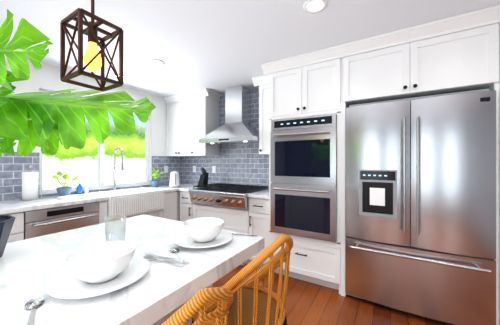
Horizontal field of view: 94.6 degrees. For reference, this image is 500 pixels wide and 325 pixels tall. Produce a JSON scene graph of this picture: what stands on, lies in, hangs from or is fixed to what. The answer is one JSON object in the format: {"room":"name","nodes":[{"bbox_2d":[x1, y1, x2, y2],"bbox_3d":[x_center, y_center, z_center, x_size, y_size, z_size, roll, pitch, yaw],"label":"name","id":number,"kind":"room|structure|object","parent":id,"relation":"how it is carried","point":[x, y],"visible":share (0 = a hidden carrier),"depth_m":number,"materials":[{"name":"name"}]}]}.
{"room":"kitchen","nodes":[
{"label":"kitchen","id":0,"kind":"room"},
{"bbox_2d":[0,54,181,200],"bbox_3d":[-3.020,0.090,1.666,0.154,2.440,6.700,0,0,31],"label":"wall","id":1,"kind":"structure","parent":0,"point":[44,77],"depth_m":2.74,"materials":[{"name":"white paint"}]},
{"bbox_2d":[39,89,150,194],"bbox_3d":[-2.046,-0.237,3.234,0.109,1.205,1.430,0,0,31],"label":"window","id":2,"kind":"structure","parent":1,"relation":"in","point":[101,167],"depth_m":3.21,"materials":[{"name":"white plastic"}]},
{"bbox_2d":[164,166,215,172],"bbox_3d":[-1.659,0.105,2.954,0.833,0.150,2.776,0,0,31],"label":"outlet plates","id":3,"kind":"object","parent":1,"relation":"attached to","point":[194,169],"visible":1,"depth_m":4.04,"materials":[{"name":"white plastic"}]},
{"bbox_2d":[182,88,268,185],"bbox_3d":[1.135,0.090,2.970,5.900,2.440,0.154,0,0,31],"label":"wall","id":4,"kind":"structure","parent":0,"point":[241,164],"depth_m":3.72,"materials":[{"name":"grey tile"}]},
{"bbox_2d":[163,88,222,156],"bbox_3d":[-0.983,-0.620,3.924,0.981,1.019,0.414,0,0,31],"label":"upper cabinet","id":5,"kind":"object","parent":4,"relation":"attached to","point":[192,118],"visible":1,"depth_m":3.77,"materials":[{"name":"white wood"}]},
{"bbox_2d":[199,85,258,144],"bbox_3d":[-0.240,-0.707,3.421,0.942,0.842,0.490,0,0,31],"label":"range hood","id":6,"kind":"object","parent":4,"relation":"attached to","point":[237,127],"visible":0.83,"depth_m":3.37,"materials":[{"name":"silver metal"}]},
{"bbox_2d":[252,74,268,154],"bbox_3d":[0.289,-0.620,3.151,0.370,1.019,0.414,0,0,31],"label":"upper cabinet","id":7,"kind":"object","parent":4,"relation":"attached to","point":[262,82],"visible":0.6,"depth_m":3.06,"materials":[{"name":"white wood"}]},
{"bbox_2d":[269,53,345,124],"bbox_3d":[0.725,-0.777,2.751,0.782,0.545,0.644,0,0,31],"label":"upper cabinet","id":8,"kind":"object","parent":4,"relation":"attached to","point":[310,88],"depth_m":2.45,"materials":[{"name":"white wood"}]},
{"bbox_2d":[271,113,336,242],"bbox_3d":[0.690,0.150,2.694,0.711,1.270,0.709,0,0,31],"label":"double wall oven","id":9,"kind":"object","parent":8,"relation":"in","point":[304,176],"visible":0.98,"depth_m":2.41,"materials":[{"name":"silver metal"}]},
{"bbox_2d":[341,17,499,108],"bbox_3d":[1.533,-0.823,2.259,1.220,0.454,0.644,0,0,31],"label":"upper cabinet","id":10,"kind":"object","parent":4,"relation":"attached to","point":[457,53],"depth_m":1.93,"materials":[{"name":"white wood"}]},
{"bbox_2d":[0,0,499,96],"bbox_3d":[-0.565,-1.180,0.174,5.900,0.100,6.700,0,0,31],"label":"ceiling","id":11,"kind":"structure","parent":0,"point":[219,46],"depth_m":1.96,"materials":[{"name":"white paint"}]},
{"bbox_2d":[60,0,122,90],"bbox_3d":[-0.655,-0.729,0.960,0.164,0.800,0.164,0,0,31],"label":"pendant light","id":12,"kind":"object","parent":11,"relation":"hanging from","point":[93,59],"visible":1,"depth_m":0.94,"materials":[{"name":"brown metal"}]},
{"bbox_2d":[149,59,164,65],"bbox_3d":[-1.050,-1.124,2.599,0.169,0.010,0.169,0,0,25],"label":"recessed light","id":13,"kind":"object","parent":11,"relation":"in","point":[156,62],"depth_m":2.59,"materials":[{"name":"white plastic"}]},
{"bbox_2d":[303,0,327,13],"bbox_3d":[0.467,-1.124,1.655,0.169,0.010,0.169,0,0,25],"label":"recessed light","id":14,"kind":"object","parent":11,"relation":"in","point":[313,6],"depth_m":1.66,"materials":[{"name":"white plastic"}]},
{"bbox_2d":[212,264,449,324],"bbox_3d":[-0.565,1.360,0.174,5.900,0.100,6.700,0,0,31],"label":"floor","id":15,"kind":"structure","parent":0,"point":[308,303],"depth_m":2.07,"materials":[{"name":"brown wood"}]},
{"bbox_2d":[2,212,23,242],"bbox_3d":[-2.419,0.870,1.910,0.614,0.880,0.653,0,0,31],"label":"base cabinet","id":16,"kind":"object","parent":15,"relation":"on","point":[17,231],"depth_m":1.99,"materials":[{"name":"white wood"}]},
{"bbox_2d":[24,202,98,239],"bbox_3d":[-2.046,0.870,2.423,0.631,0.870,0.601,0,0,31],"label":"dishwasher","id":17,"kind":"object","parent":16,"relation":"in","point":[42,222],"visible":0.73,"depth_m":2.23,"materials":[{"name":"grey metal"}]},
{"bbox_2d":[99,207,145,223],"bbox_3d":[-1.772,0.984,2.975,0.614,0.652,0.432,0,0,31],"label":"base cabinet","id":18,"kind":"object","parent":15,"relation":"on","point":[102,214],"depth_m":2.60,"materials":[{"name":"white wood"}]},
{"bbox_2d":[146,211,157,216],"bbox_3d":[-1.607,0.984,3.246,0.614,0.652,0.432,0,0,31],"label":"base cabinet","id":19,"kind":"object","parent":15,"relation":"on","point":[155,213],"depth_m":3.14,"materials":[{"name":"white wood"}]},
{"bbox_2d":[158,191,177,220],"bbox_3d":[-1.443,0.870,3.515,0.614,0.880,0.312,0,0,31],"label":"base cabinet","id":20,"kind":"object","parent":15,"relation":"on","point":[170,211],"depth_m":3.38,"materials":[{"name":"white wood"}]},
{"bbox_2d":[87,188,164,219],"bbox_3d":[-1.619,0.520,3.068,0.556,0.270,0.746,0,0,31],"label":"sink","id":21,"kind":"object","parent":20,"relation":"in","point":[129,202],"visible":0.85,"depth_m":2.93,"materials":[{"name":"white ceramic"}]},
{"bbox_2d":[178,191,193,221],"bbox_3d":[-0.791,0.870,3.690,0.269,0.880,0.614,0,0,31],"label":"base cabinet","id":22,"kind":"object","parent":15,"relation":"on","point":[182,207],"depth_m":3.45,"materials":[{"name":"white wood"}]},
{"bbox_2d":[0,184,176,214],"bbox_3d":[-2.009,0.409,2.559,0.642,0.038,3.816,0,0,31],"label":"countertop","id":23,"kind":"structure","parent":22,"relation":"on","point":[11,206],"depth_m":2.29,"materials":[{"name":"stone"}]},
{"bbox_2d":[20,165,39,200],"bbox_3d":[-2.267,0.210,2.379,0.156,0.359,0.156,0,0,31],"label":"paper towel holder","id":24,"kind":"object","parent":23,"relation":"on","point":[30,186],"visible":1,"depth_m":2.33,"materials":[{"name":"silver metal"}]},
{"bbox_2d":[52,171,83,195],"bbox_3d":[-2.107,0.244,2.645,0.282,0.291,0.303,0,0,31],"label":"potted plant","id":25,"kind":"object","parent":23,"relation":"on","point":[63,190],"visible":0.94,"depth_m":2.63,"materials":[{"name":"green plant"}]},
{"bbox_2d":[56,194,94,199],"bbox_3d":[-1.921,0.378,2.543,0.220,0.022,0.280,0,0,31],"label":"tea towel","id":26,"kind":"object","parent":23,"relation":"on","point":[71,197],"visible":1,"depth_m":2.49,"materials":[{"name":"white fabric"}]},
{"bbox_2d":[77,180,82,193],"bbox_3d":[-2.124,0.307,2.879,0.065,0.165,0.060,0,0,-8],"label":"soap bottle","id":27,"kind":"object","parent":23,"relation":"on","point":[80,188],"depth_m":2.86,"materials":[{"name":"blue"}]},
{"bbox_2d":[84,182,88,192],"bbox_3d":[-2.088,0.320,2.943,0.051,0.140,0.051,0,0,19],"label":"soap bottle","id":28,"kind":"object","parent":23,"relation":"on","point":[86,187],"depth_m":2.92,"materials":[{"name":"white plastic"}]},
{"bbox_2d":[113,147,123,189],"bbox_3d":[-1.812,0.085,3.219,0.236,0.608,0.115,0,0,31],"label":"faucet","id":29,"kind":"object","parent":23,"relation":"on","point":[115,170],"visible":1,"depth_m":3.23,"materials":[{"name":"silver metal"}]},
{"bbox_2d":[150,169,165,186],"bbox_3d":[-1.482,0.246,3.682,0.275,0.286,0.237,0,0,31],"label":"potted plant","id":30,"kind":"object","parent":23,"relation":"on","point":[154,182],"visible":1,"depth_m":3.64,"materials":[{"name":"green plant"}]},
{"bbox_2d":[169,171,179,187],"bbox_3d":[-1.185,0.258,3.651,0.192,0.262,0.167,0,0,31],"label":"kettle","id":31,"kind":"object","parent":23,"relation":"on","point":[174,180],"visible":1,"depth_m":3.60,"materials":[{"name":"plastic"}]},
{"bbox_2d":[160,183,208,191],"bbox_3d":[-1.025,0.409,3.804,0.789,0.038,0.666,0,0,31],"label":"countertop","id":32,"kind":"structure","parent":22,"relation":"on","point":[183,186],"depth_m":3.75,"materials":[{"name":"stone"}]},
{"bbox_2d":[198,167,208,187],"bbox_3d":[-0.743,0.230,3.653,0.100,0.318,0.159,0,0,31],"label":"knife block","id":33,"kind":"object","parent":32,"relation":"on","point":[203,179],"visible":0.94,"depth_m":3.64,"materials":[{"name":"black metal"}]},
{"bbox_2d":[188,183,268,209],"bbox_3d":[-0.299,0.469,3.323,0.941,0.258,0.718,0,0,31],"label":"range","id":34,"kind":"object","parent":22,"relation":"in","point":[229,195],"visible":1,"depth_m":3.09,"materials":[{"name":"silver metal"}]},
{"bbox_2d":[161,287,232,324],"bbox_3d":[-0.264,0.792,0.626,0.446,1.038,0.429,0,0,38],"label":"chair","id":35,"kind":"object","parent":15,"relation":"on","point":[186,312],"visible":1,"depth_m":0.50,"materials":[{"name":"wicker"}]},
{"bbox_2d":[156,258,248,324],"bbox_3d":[-1.100,0.873,0.329,0.956,0.873,2.650,0,0,31],"label":"kitchen island","id":36,"kind":"object","parent":15,"relation":"on","point":[189,322],"depth_m":1.10,"materials":[{"name":"white"}]},
{"bbox_2d":[0,214,263,324],"bbox_3d":[-1.057,0.413,0.298,1.010,0.056,2.700,0,0,31],"label":"island countertop","id":37,"kind":"structure","parent":36,"relation":"on","point":[27,265],"depth_m":0.81,"materials":[{"name":"white stone"}]},
{"bbox_2d":[0,215,15,257],"bbox_3d":[-1.060,0.305,0.875,0.240,0.158,0.228,0,0,31],"label":"plant pot","id":38,"kind":"object","parent":37,"relation":"on","point":[6,223],"visible":1,"depth_m":0.92,"materials":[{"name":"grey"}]},
{"bbox_2d":[0,9,155,156],"bbox_3d":[-0.686,-0.188,0.909,0.614,0.870,0.668,0,0,31],"label":"plant","id":39,"kind":"object","parent":38,"relation":"in","point":[28,120],"visible":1,"depth_m":0.81,"materials":[{"name":"green plant"}]},
{"bbox_2d":[45,256,149,298],"bbox_3d":[-0.483,0.372,0.756,0.284,0.024,0.284,0,0,31],"label":"plate","id":40,"kind":"object","parent":37,"relation":"on","point":[66,284],"visible":0.65,"depth_m":0.71,"materials":[{"name":"white ceramic"}]},
{"bbox_2d":[64,241,135,283],"bbox_3d":[-0.483,0.331,0.756,0.198,0.084,0.198,0,0,31],"label":"bowl","id":41,"kind":"object","parent":40,"relation":"on","point":[97,263],"visible":1,"depth_m":0.74,"materials":[{"name":"white ceramic"}]},
{"bbox_2d":[104,215,125,241],"bbox_3d":[-0.580,0.309,0.995,0.082,0.150,0.082,0,0,31],"label":"drinking glass","id":42,"kind":"object","parent":37,"relation":"on","point":[121,227],"visible":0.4,"depth_m":0.98,"materials":[{"name":"clear glass"}]},
{"bbox_2d":[24,233,256,324],"bbox_3d":[-0.319,0.381,0.923,0.234,0.007,0.877,0,0,38],"label":"cutlery","id":43,"kind":"object","parent":37,"relation":"on","point":[33,303],"visible":0.81,"depth_m":0.88,"materials":[{"name":"silver metal"}]},
{"bbox_2d":[173,230,232,248],"bbox_3d":[-0.224,0.372,1.121,0.284,0.024,0.284,0,0,31],"label":"plate","id":44,"kind":"object","parent":37,"relation":"on","point":[183,239],"visible":0.65,"depth_m":1.08,"materials":[{"name":"white ceramic"}]},
{"bbox_2d":[183,217,223,242],"bbox_3d":[-0.224,0.331,1.121,0.198,0.084,0.198,0,0,31],"label":"bowl","id":45,"kind":"object","parent":44,"relation":"on","point":[204,229],"visible":1,"depth_m":1.07,"materials":[{"name":"white ceramic"}]},
{"bbox_2d":[194,204,253,263],"bbox_3d":[-0.269,0.958,3.372,1.068,0.705,0.614,0,0,31],"label":"base cabinet","id":46,"kind":"object","parent":15,"relation":"on","point":[236,220],"depth_m":3.00,"materials":[{"name":"white wood"}]},
{"bbox_2d":[192,234,292,324],"bbox_3d":[-0.032,0.792,1.017,0.446,1.038,0.429,0,0,40],"label":"chair","id":47,"kind":"object","parent":15,"relation":"on","point":[254,303],"visible":0.85,"depth_m":0.93,"materials":[{"name":"wicker"}]},
{"bbox_2d":[246,197,268,266],"bbox_3d":[0.267,0.870,3.047,0.297,0.880,0.614,0,0,31],"label":"base cabinet","id":48,"kind":"object","parent":15,"relation":"on","point":[260,207],"depth_m":2.78,"materials":[{"name":"white wood"}]},
{"bbox_2d":[247,189,268,198],"bbox_3d":[0.260,0.409,3.037,0.300,0.038,0.639,0,0,31],"label":"countertop","id":49,"kind":"structure","parent":48,"relation":"on","point":[264,194],"depth_m":2.81,"materials":[{"name":"stone"}]},
{"bbox_2d":[269,225,345,293],"bbox_3d":[0.725,1.060,2.751,0.782,0.500,0.644,0,0,31],"label":"base cabinet","id":50,"kind":"object","parent":15,"relation":"on","point":[320,262],"depth_m":2.40,"materials":[{"name":"white wood"}]},
{"bbox_2d":[346,89,495,324],"bbox_3d":[1.502,0.380,2.187,1.024,1.860,0.753,0,0,31],"label":"refrigerator","id":51,"kind":"object","parent":15,"relation":"on","point":[420,206],"visible":1,"depth_m":1.87,"materials":[{"name":"grey metal"}]},
{"bbox_2d":[489,85,499,324],"bbox_3d":[2.277,0.131,1.807,0.680,2.360,0.644,0,0,31],"label":"tall cabinet","id":52,"kind":"object","parent":15,"relation":"on","point":[491,87],"depth_m":1.72,"materials":[{"name":"white wood"}]},
{"label":"outside","id":53,"kind":"structure","parent":0,"visible":0},
{"bbox_2d":[43,112,144,189],"bbox_3d":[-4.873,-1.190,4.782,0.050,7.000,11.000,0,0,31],"label":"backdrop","id":54,"kind":"structure","parent":53,"point":[87,153],"depth_m":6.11,"materials":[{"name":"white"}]}
]}

